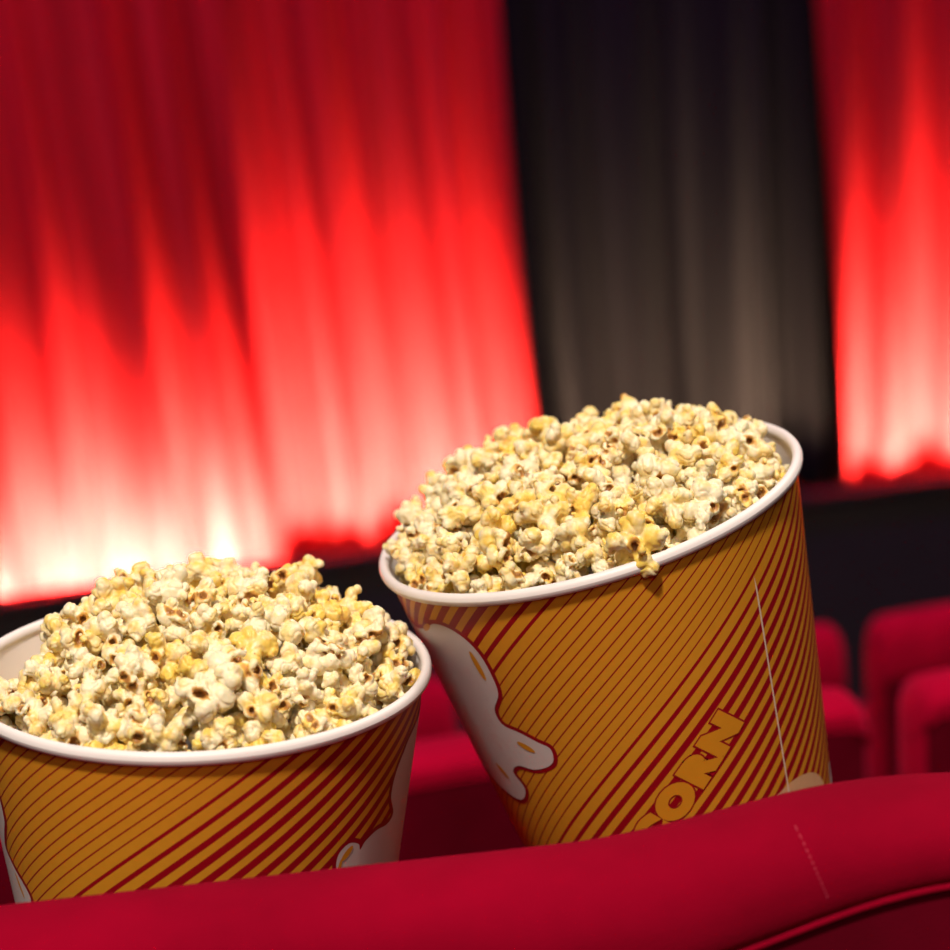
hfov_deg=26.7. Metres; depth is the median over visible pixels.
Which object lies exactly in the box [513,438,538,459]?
popcorn
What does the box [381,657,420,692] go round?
popcorn
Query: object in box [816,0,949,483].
stage curtain
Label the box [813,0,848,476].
curtain
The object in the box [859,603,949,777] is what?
seat
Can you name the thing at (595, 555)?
popcorn
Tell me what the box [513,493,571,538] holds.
popcorn
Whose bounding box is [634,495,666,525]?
popcorn
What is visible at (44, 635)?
popcorn
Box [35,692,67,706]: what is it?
popcorn
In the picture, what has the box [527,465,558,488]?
popcorn
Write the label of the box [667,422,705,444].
popcorn
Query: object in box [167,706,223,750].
popcorn
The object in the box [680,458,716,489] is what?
popcorn
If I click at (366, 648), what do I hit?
popcorn
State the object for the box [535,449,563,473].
popcorn
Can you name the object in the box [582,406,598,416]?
popcorn
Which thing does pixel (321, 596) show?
popcorn
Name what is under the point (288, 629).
popcorn
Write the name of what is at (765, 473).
popcorn
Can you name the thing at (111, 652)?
popcorn
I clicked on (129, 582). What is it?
popcorn
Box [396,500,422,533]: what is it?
popcorn
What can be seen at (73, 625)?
popcorn
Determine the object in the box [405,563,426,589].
popcorn
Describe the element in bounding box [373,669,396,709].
popcorn
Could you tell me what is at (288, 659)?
popcorn
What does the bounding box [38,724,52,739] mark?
popcorn
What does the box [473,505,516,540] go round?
popcorn
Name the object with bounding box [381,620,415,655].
popcorn
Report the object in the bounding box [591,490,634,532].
popcorn
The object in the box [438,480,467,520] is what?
popcorn
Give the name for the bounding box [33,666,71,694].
popcorn
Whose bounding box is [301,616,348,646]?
popcorn
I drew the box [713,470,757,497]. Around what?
popcorn
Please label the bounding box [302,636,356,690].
popcorn
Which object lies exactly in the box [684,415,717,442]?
popcorn
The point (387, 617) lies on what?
popcorn
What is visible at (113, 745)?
popcorn
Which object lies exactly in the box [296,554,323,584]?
popcorn
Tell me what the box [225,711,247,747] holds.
popcorn
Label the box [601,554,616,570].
popcorn
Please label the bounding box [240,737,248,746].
popcorn
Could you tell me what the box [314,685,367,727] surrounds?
popcorn
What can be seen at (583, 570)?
popcorn
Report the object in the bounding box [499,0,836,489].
curtain
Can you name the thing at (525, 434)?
popcorn
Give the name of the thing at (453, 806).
seat
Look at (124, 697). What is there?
popcorn
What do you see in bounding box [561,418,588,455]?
popcorn
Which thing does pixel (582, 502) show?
popcorn
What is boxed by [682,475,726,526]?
popcorn
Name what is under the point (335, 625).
popcorn
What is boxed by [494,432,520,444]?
popcorn
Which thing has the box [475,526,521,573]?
popcorn
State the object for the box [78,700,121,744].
popcorn
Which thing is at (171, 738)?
popcorn
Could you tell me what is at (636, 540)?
popcorn
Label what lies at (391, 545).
popcorn
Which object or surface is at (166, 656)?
popcorn
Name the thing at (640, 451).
popcorn
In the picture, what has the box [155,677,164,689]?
popcorn
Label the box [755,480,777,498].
popcorn
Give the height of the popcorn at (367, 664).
0.016 m
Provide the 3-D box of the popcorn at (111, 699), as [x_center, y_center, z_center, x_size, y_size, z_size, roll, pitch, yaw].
[-0.150,0.089,0.852,0.021,0.021,0.022,-9,13,-20]
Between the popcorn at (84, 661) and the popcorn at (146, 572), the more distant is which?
the popcorn at (146, 572)
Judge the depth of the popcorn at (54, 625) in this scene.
0.88 m
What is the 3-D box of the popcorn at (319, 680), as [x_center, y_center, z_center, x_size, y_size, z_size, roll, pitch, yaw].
[-0.069,0.089,0.874,0.025,0.024,0.017,-5,12,3]
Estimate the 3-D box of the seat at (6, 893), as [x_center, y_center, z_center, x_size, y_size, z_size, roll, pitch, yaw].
[-0.414,0.736,2.013,0.556,0.988,0.427,-7,12,-7]
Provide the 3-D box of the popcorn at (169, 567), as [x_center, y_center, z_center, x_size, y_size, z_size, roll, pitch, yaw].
[-0.142,0.049,0.937,0.017,0.014,0.014,0,13,25]
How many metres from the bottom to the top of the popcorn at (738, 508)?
0.019 m
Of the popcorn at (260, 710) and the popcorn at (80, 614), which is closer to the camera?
the popcorn at (260, 710)
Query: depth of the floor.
5.73 m
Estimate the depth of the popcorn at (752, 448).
0.94 m
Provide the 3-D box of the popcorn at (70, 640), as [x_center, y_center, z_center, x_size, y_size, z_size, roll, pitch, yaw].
[-0.169,0.074,0.864,0.018,0.020,0.015,-11,13,-27]
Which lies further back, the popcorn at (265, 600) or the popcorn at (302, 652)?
the popcorn at (265, 600)
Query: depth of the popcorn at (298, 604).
0.88 m
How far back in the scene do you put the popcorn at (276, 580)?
0.91 m
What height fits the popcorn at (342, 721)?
0.028 m
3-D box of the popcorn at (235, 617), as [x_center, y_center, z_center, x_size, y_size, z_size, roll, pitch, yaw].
[-0.106,0.061,0.877,0.023,0.013,0.017,-5,12,5]
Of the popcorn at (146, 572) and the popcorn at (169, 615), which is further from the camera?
the popcorn at (146, 572)
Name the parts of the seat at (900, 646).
panel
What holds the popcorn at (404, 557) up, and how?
on the popcorn at (423, 562)
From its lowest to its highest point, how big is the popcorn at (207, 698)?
0.025 m
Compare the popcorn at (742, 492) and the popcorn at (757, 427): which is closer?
the popcorn at (742, 492)
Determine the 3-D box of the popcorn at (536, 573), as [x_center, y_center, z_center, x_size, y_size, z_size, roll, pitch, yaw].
[0.031,0.048,0.888,0.019,0.017,0.019,-2,12,17]
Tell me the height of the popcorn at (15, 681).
0.015 m
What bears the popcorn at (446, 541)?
on the popcorn at (470, 549)
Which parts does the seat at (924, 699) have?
panel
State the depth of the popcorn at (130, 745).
0.82 m
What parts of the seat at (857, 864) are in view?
panel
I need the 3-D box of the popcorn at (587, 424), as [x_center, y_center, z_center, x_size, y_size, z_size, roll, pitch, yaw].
[0.064,-0.019,0.988,0.022,0.020,0.018,-5,12,2]
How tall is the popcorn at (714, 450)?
0.019 m
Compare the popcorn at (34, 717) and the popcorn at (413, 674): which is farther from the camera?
the popcorn at (413, 674)
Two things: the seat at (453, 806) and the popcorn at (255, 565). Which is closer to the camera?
the popcorn at (255, 565)
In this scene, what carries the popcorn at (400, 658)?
on the popcorn
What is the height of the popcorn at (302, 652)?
0.015 m
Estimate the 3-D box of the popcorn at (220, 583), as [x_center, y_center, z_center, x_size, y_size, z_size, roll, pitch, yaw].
[-0.115,0.055,0.909,0.018,0.022,0.018,-4,12,10]
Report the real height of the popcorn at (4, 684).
0.018 m
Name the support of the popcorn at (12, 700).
on the popcorn at (18, 722)
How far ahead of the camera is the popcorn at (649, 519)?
0.88 m
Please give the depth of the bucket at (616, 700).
0.90 m
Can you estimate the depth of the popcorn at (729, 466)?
0.91 m
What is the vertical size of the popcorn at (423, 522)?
0.018 m
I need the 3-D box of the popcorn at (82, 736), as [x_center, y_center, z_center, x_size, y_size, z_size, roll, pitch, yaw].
[-0.165,0.114,0.832,0.025,0.022,0.019,0,13,24]
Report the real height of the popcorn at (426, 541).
0.018 m
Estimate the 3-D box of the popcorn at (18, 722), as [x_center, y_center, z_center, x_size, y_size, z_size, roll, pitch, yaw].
[-0.189,0.101,0.861,0.019,0.020,0.015,-6,12,-2]
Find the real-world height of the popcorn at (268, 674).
0.018 m
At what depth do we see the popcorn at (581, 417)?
1.00 m
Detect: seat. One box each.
[0,772,949,949]
[0,839,14,904]
[399,687,868,860]
[416,676,457,740]
[814,623,845,690]
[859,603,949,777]
[898,668,949,774]
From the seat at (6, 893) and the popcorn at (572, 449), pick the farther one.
the seat at (6, 893)
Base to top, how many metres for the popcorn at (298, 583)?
0.021 m
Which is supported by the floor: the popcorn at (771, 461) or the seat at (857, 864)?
the seat at (857, 864)
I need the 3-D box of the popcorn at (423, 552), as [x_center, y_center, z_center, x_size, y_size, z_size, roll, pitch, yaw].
[-0.022,0.037,0.953,0.022,0.019,0.020,-3,12,14]
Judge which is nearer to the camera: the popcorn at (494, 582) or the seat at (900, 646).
the popcorn at (494, 582)
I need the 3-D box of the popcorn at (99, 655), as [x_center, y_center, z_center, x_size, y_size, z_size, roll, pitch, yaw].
[-0.171,0.080,0.875,0.018,0.020,0.018,-3,12,10]
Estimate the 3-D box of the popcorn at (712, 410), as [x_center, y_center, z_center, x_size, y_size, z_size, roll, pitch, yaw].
[0.115,-0.023,0.965,0.020,0.023,0.018,3,15,37]
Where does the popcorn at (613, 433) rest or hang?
on the popcorn
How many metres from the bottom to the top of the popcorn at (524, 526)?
0.023 m
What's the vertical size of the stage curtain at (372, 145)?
4.730 m
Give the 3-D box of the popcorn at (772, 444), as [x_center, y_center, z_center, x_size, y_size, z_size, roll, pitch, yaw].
[0.136,-0.009,0.954,0.016,0.014,0.016,-10,12,-21]
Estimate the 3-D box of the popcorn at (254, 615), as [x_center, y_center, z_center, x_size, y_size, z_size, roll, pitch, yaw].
[-0.093,0.063,0.863,0.017,0.017,0.020,-9,12,-15]
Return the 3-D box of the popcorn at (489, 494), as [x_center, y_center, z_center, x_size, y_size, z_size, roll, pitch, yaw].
[0.007,0.011,0.924,0.020,0.018,0.017,-1,12,21]
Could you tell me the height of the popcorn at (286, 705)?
0.021 m
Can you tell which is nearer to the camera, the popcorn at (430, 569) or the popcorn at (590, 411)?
the popcorn at (430, 569)
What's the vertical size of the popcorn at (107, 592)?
0.025 m
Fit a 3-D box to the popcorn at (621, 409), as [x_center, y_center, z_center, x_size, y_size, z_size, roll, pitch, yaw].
[0.073,-0.027,0.998,0.023,0.026,0.020,0,13,25]
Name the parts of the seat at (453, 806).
backrest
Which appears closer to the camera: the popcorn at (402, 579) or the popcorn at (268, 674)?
the popcorn at (268, 674)
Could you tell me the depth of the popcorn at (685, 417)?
0.96 m
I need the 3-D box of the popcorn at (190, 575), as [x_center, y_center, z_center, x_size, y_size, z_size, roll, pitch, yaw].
[-0.135,0.051,0.906,0.019,0.018,0.014,1,13,30]
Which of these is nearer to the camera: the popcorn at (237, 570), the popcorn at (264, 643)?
the popcorn at (264, 643)
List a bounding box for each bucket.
[0,613,431,902]
[379,418,831,846]
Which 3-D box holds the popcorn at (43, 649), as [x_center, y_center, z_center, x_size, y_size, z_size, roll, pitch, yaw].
[-0.193,0.084,0.906,0.019,0.018,0.016,5,16,43]
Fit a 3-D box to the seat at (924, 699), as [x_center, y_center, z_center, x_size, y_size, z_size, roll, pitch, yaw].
[0.688,0.600,2.156,0.556,0.988,0.427,-7,12,-7]
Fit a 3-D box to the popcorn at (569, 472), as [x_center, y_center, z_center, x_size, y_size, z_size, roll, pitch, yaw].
[0.049,0.003,0.937,0.023,0.021,0.022,6,16,44]
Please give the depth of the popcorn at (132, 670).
0.83 m
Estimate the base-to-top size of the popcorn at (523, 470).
0.020 m
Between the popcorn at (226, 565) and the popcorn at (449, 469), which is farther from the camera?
the popcorn at (449, 469)
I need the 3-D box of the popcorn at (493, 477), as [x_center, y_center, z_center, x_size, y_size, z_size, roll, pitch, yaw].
[0.007,0.006,0.943,0.016,0.017,0.019,2,14,31]
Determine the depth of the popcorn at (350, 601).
0.92 m
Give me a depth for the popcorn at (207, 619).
0.86 m
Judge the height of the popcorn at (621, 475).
0.019 m
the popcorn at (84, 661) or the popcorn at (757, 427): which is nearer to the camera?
the popcorn at (84, 661)
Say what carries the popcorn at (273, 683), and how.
on the popcorn at (286, 705)
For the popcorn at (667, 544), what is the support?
on the popcorn
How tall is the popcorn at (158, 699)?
0.016 m
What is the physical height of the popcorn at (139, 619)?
0.018 m
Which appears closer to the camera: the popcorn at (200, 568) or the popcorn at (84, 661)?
the popcorn at (84, 661)
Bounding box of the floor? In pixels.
[856,698,865,704]
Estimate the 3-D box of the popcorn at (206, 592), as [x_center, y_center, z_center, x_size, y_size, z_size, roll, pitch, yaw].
[-0.122,0.058,0.882,0.018,0.023,0.019,-8,12,-13]
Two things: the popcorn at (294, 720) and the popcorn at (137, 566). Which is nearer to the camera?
the popcorn at (294, 720)
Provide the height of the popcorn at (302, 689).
0.018 m
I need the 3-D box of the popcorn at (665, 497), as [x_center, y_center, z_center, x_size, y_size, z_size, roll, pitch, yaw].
[0.084,0.012,0.884,0.022,0.023,0.018,-13,14,-33]
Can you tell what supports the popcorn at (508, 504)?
on the popcorn at (524, 526)
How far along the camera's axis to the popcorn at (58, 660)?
0.88 m
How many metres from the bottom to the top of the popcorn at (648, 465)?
0.024 m
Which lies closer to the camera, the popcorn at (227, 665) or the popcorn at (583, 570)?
the popcorn at (227, 665)
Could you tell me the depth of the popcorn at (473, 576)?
0.91 m
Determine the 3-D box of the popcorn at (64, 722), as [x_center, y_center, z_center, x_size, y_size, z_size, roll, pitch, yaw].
[-0.170,0.102,0.830,0.016,0.024,0.020,3,14,36]
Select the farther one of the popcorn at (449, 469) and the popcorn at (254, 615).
the popcorn at (449, 469)
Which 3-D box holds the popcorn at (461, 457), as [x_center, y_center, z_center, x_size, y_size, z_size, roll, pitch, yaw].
[-0.002,-0.005,0.991,0.022,0.020,0.021,-1,12,22]
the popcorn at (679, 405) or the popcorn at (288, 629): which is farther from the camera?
the popcorn at (679, 405)
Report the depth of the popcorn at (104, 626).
0.86 m
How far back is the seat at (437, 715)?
2.74 m
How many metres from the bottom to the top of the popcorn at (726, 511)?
0.019 m
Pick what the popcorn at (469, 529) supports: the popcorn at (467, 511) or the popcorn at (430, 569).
the popcorn at (467, 511)
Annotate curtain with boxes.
[0,0,282,594]
[218,0,534,557]
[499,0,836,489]
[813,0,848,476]
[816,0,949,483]
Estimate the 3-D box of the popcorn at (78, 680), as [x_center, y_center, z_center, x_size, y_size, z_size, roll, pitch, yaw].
[-0.167,0.090,0.858,0.020,0.017,0.017,3,14,34]
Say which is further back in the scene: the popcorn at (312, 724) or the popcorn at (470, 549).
the popcorn at (470, 549)
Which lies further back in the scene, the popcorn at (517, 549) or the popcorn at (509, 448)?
the popcorn at (509, 448)
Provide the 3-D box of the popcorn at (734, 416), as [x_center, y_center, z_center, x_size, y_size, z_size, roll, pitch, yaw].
[0.125,-0.023,1.000,0.017,0.018,0.018,-11,13,-24]
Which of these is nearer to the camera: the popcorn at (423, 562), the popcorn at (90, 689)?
the popcorn at (90, 689)
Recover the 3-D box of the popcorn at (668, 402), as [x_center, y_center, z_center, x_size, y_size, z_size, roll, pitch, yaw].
[0.094,-0.025,0.991,0.018,0.020,0.019,-14,14,-35]
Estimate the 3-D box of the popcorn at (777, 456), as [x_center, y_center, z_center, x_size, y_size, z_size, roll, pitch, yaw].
[0.143,-0.005,0.965,0.014,0.017,0.016,-14,14,-36]
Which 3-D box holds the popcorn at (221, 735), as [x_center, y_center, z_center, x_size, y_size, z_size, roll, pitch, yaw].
[-0.104,0.107,0.814,0.015,0.017,0.012,2,14,32]
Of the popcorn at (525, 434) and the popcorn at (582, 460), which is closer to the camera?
the popcorn at (582, 460)
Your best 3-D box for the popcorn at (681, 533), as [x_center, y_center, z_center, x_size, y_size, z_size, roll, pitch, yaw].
[0.093,0.025,0.893,0.017,0.017,0.012,0,13,26]
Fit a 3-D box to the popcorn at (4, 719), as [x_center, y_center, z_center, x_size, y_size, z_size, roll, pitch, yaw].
[-0.203,0.113,0.868,0.017,0.016,0.016,-16,16,-42]
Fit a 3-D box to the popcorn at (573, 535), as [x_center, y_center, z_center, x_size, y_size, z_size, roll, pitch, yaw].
[0.046,0.027,0.887,0.018,0.018,0.021,-16,15,-40]
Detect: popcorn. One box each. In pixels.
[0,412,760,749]
[0,675,28,715]
[0,683,34,712]
[0,715,21,730]
[8,678,18,685]
[15,690,36,729]
[16,697,53,736]
[18,652,64,679]
[22,659,53,682]
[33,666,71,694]
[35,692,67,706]
[38,642,53,656]
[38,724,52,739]
[39,612,68,641]
[46,618,70,662]
[48,690,84,742]
[50,726,93,745]
[59,626,102,670]
[60,594,96,626]
[60,677,100,701]
[63,649,101,677]
[68,647,105,680]
[71,616,96,635]
[71,672,111,702]
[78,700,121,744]
[79,699,99,724]
[84,737,126,750]
[87,610,123,651]
[91,576,140,620]
[100,671,116,706]
[104,644,160,694]
[106,638,148,666]
[111,561,149,589]
[111,594,149,618]
[112,680,157,718]
[116,699,164,750]
[118,597,158,641]
[119,576,134,590]
[123,741,154,751]
[129,577,156,618]
[132,687,169,717]
[139,566,168,589]
[141,631,187,682]
[144,563,195,616]
[149,722,187,751]
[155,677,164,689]
[156,597,190,642]
[163,664,187,709]
[164,563,186,570]
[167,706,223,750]
[174,672,235,727]
[177,654,208,678]
[179,747,190,751]
[182,630,231,659]
[184,577,217,614]
[185,552,221,587]
[186,569,193,587]
[189,603,229,639]
[192,714,221,750]
[200,716,237,750]
[203,644,262,695]
[205,557,213,564]
[209,575,236,604]
[217,557,244,577]
[220,598,250,631]
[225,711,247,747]
[227,566,268,604]
[228,566,256,577]
[229,625,278,670]
[235,691,285,742]
[238,601,274,632]
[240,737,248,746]
[241,670,271,690]
[247,562,259,571]
[248,722,284,746]
[249,594,277,606]
[259,672,282,694]
[260,687,294,730]
[263,596,313,651]
[264,641,302,676]
[267,562,298,598]
[276,569,317,606]
[280,667,324,707]
[284,647,305,676]
[285,592,315,621]
[289,683,323,731]
[293,724,303,737]
[295,668,342,690]
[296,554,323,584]
[297,710,333,736]
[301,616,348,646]
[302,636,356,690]
[306,599,350,626]
[310,589,330,604]
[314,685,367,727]
[316,703,355,727]
[318,590,340,599]
[318,618,340,630]
[331,585,373,625]
[335,673,351,697]
[343,629,380,675]
[347,605,389,645]
[348,659,372,676]
[349,663,377,700]
[360,699,378,718]
[369,649,397,665]
[372,663,407,699]
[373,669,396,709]
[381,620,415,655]
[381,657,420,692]
[382,532,411,556]
[382,642,413,670]
[384,612,389,622]
[392,547,422,575]
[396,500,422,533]
[399,575,408,585]
[405,512,436,549]
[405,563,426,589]
[411,549,438,560]
[415,496,442,532]
[415,557,426,572]
[416,523,441,559]
[418,474,454,508]
[422,556,446,592]
[425,471,438,486]
[425,581,453,592]
[434,528,470,554]
[435,544,479,575]
[437,494,482,531]
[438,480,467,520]
[441,552,476,592]
[442,445,472,474]
[445,448,476,471]
[448,525,480,551]
[450,574,479,592]
[456,465,483,498]
[469,579,487,592]
[470,439,503,474]
[471,476,510,514]
[472,470,498,501]
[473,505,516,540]
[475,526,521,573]
[480,573,504,591]
[485,425,515,451]
[491,453,520,471]
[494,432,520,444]
[496,440,521,460]
[496,480,536,512]
[498,456,539,489]
[498,560,525,590]
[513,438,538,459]
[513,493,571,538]
[513,523,552,564]
[516,428,539,454]
[518,523,555,539]
[518,527,558,561]
[519,563,555,587]
[527,416,561,441]
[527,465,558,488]
[533,474,570,505]
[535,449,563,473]
[542,421,575,452]
[551,516,592,551]
[551,539,590,575]
[555,552,580,581]
[559,444,600,469]
[559,460,581,490]
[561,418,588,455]
[563,509,593,527]
[566,421,607,448]
[566,482,598,518]
[573,450,612,488]
[575,412,590,424]
[575,543,613,572]
[580,464,616,491]
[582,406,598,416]
[583,416,616,428]
[588,519,608,546]
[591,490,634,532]
[592,442,622,470]
[600,393,638,424]
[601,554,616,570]
[603,417,640,457]
[603,509,667,578]
[610,464,636,487]
[610,483,642,512]
[618,425,650,460]
[631,404,646,425]
[631,447,654,483]
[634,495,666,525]
[635,453,681,498]
[637,398,672,426]
[639,410,673,449]
[639,510,653,523]
[643,474,693,528]
[657,527,674,552]
[661,404,697,429]
[664,439,701,470]
[665,400,681,411]
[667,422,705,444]
[671,521,693,543]
[676,404,701,408]
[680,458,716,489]
[681,406,705,413]
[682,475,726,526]
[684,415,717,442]
[686,518,708,539]
[691,435,725,464]
[699,402,728,430]
[707,497,737,527]
[712,438,739,455]
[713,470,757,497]
[716,419,771,461]
[716,450,755,482]
[723,410,738,425]
[723,479,758,508]
[733,415,756,423]
[735,503,744,513]
[744,457,775,488]
[745,420,767,438]
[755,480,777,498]
[767,457,788,473]
[768,442,775,457]
[773,452,789,467]
[773,469,785,481]
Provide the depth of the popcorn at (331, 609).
0.90 m
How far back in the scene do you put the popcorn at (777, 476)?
0.92 m
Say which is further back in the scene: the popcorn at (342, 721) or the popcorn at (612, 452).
the popcorn at (612, 452)
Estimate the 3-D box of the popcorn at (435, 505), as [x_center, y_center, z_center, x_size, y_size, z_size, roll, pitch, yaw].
[-0.017,0.020,0.958,0.024,0.020,0.017,-2,12,15]
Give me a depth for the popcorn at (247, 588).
0.90 m
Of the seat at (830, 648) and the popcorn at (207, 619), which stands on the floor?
the seat at (830, 648)
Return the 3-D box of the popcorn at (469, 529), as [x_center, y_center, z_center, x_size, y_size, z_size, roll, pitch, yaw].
[-0.005,0.030,0.931,0.022,0.020,0.016,-6,12,-1]
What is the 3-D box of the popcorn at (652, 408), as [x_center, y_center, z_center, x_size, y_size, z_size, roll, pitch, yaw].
[0.088,-0.028,0.975,0.020,0.022,0.017,-5,12,1]
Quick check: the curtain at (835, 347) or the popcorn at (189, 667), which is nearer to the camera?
the popcorn at (189, 667)
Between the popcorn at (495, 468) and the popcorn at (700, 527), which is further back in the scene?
the popcorn at (495, 468)
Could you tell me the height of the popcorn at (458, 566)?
0.021 m
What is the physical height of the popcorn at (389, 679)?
0.017 m
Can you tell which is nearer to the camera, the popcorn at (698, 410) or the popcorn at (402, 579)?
the popcorn at (402, 579)
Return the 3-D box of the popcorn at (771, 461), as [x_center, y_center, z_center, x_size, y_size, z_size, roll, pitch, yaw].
[0.140,-0.001,0.945,0.018,0.018,0.020,-4,12,9]
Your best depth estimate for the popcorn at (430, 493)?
0.96 m
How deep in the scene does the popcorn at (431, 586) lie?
0.91 m
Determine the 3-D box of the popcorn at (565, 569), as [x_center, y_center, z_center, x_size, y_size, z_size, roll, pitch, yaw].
[0.040,0.042,0.874,0.011,0.017,0.020,-8,12,-10]
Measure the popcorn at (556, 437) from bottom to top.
0.018 m
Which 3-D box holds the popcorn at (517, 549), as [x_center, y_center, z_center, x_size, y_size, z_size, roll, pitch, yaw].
[0.026,0.033,0.903,0.021,0.024,0.014,-9,12,-15]
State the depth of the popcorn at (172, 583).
0.87 m
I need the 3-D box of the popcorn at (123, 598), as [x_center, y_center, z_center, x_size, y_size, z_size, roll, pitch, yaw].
[-0.150,0.060,0.878,0.016,0.016,0.015,0,13,25]
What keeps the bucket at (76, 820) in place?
on the seat at (857, 864)
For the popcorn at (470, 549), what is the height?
0.023 m
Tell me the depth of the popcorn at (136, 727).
0.81 m
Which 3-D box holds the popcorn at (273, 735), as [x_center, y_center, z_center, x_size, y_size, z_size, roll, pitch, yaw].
[-0.084,0.111,0.825,0.017,0.016,0.018,-1,12,22]
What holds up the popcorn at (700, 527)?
in the bucket at (616, 700)
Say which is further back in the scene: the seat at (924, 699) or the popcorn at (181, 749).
the seat at (924, 699)
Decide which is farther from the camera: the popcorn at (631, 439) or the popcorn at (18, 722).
the popcorn at (631, 439)
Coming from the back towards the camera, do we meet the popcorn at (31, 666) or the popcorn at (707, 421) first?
the popcorn at (707, 421)
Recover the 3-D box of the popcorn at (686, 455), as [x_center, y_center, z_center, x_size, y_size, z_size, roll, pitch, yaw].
[0.094,-0.007,0.914,0.020,0.017,0.017,1,13,30]
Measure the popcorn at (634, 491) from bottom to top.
0.015 m
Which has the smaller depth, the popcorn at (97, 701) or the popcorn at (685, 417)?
the popcorn at (97, 701)
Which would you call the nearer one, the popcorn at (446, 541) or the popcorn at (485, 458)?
the popcorn at (446, 541)
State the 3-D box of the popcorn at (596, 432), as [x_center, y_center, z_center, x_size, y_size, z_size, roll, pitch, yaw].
[0.055,-0.014,0.960,0.019,0.021,0.023,0,13,27]
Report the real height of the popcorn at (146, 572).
0.016 m
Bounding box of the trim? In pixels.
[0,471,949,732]
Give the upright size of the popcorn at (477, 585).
0.015 m
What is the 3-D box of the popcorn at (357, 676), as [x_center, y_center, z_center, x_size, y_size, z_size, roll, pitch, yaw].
[-0.049,0.090,0.859,0.014,0.017,0.016,-8,12,-13]
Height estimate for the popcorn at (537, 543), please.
0.016 m
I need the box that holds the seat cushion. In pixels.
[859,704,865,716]
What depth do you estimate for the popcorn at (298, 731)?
0.83 m
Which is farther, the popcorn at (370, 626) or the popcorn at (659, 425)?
the popcorn at (659, 425)

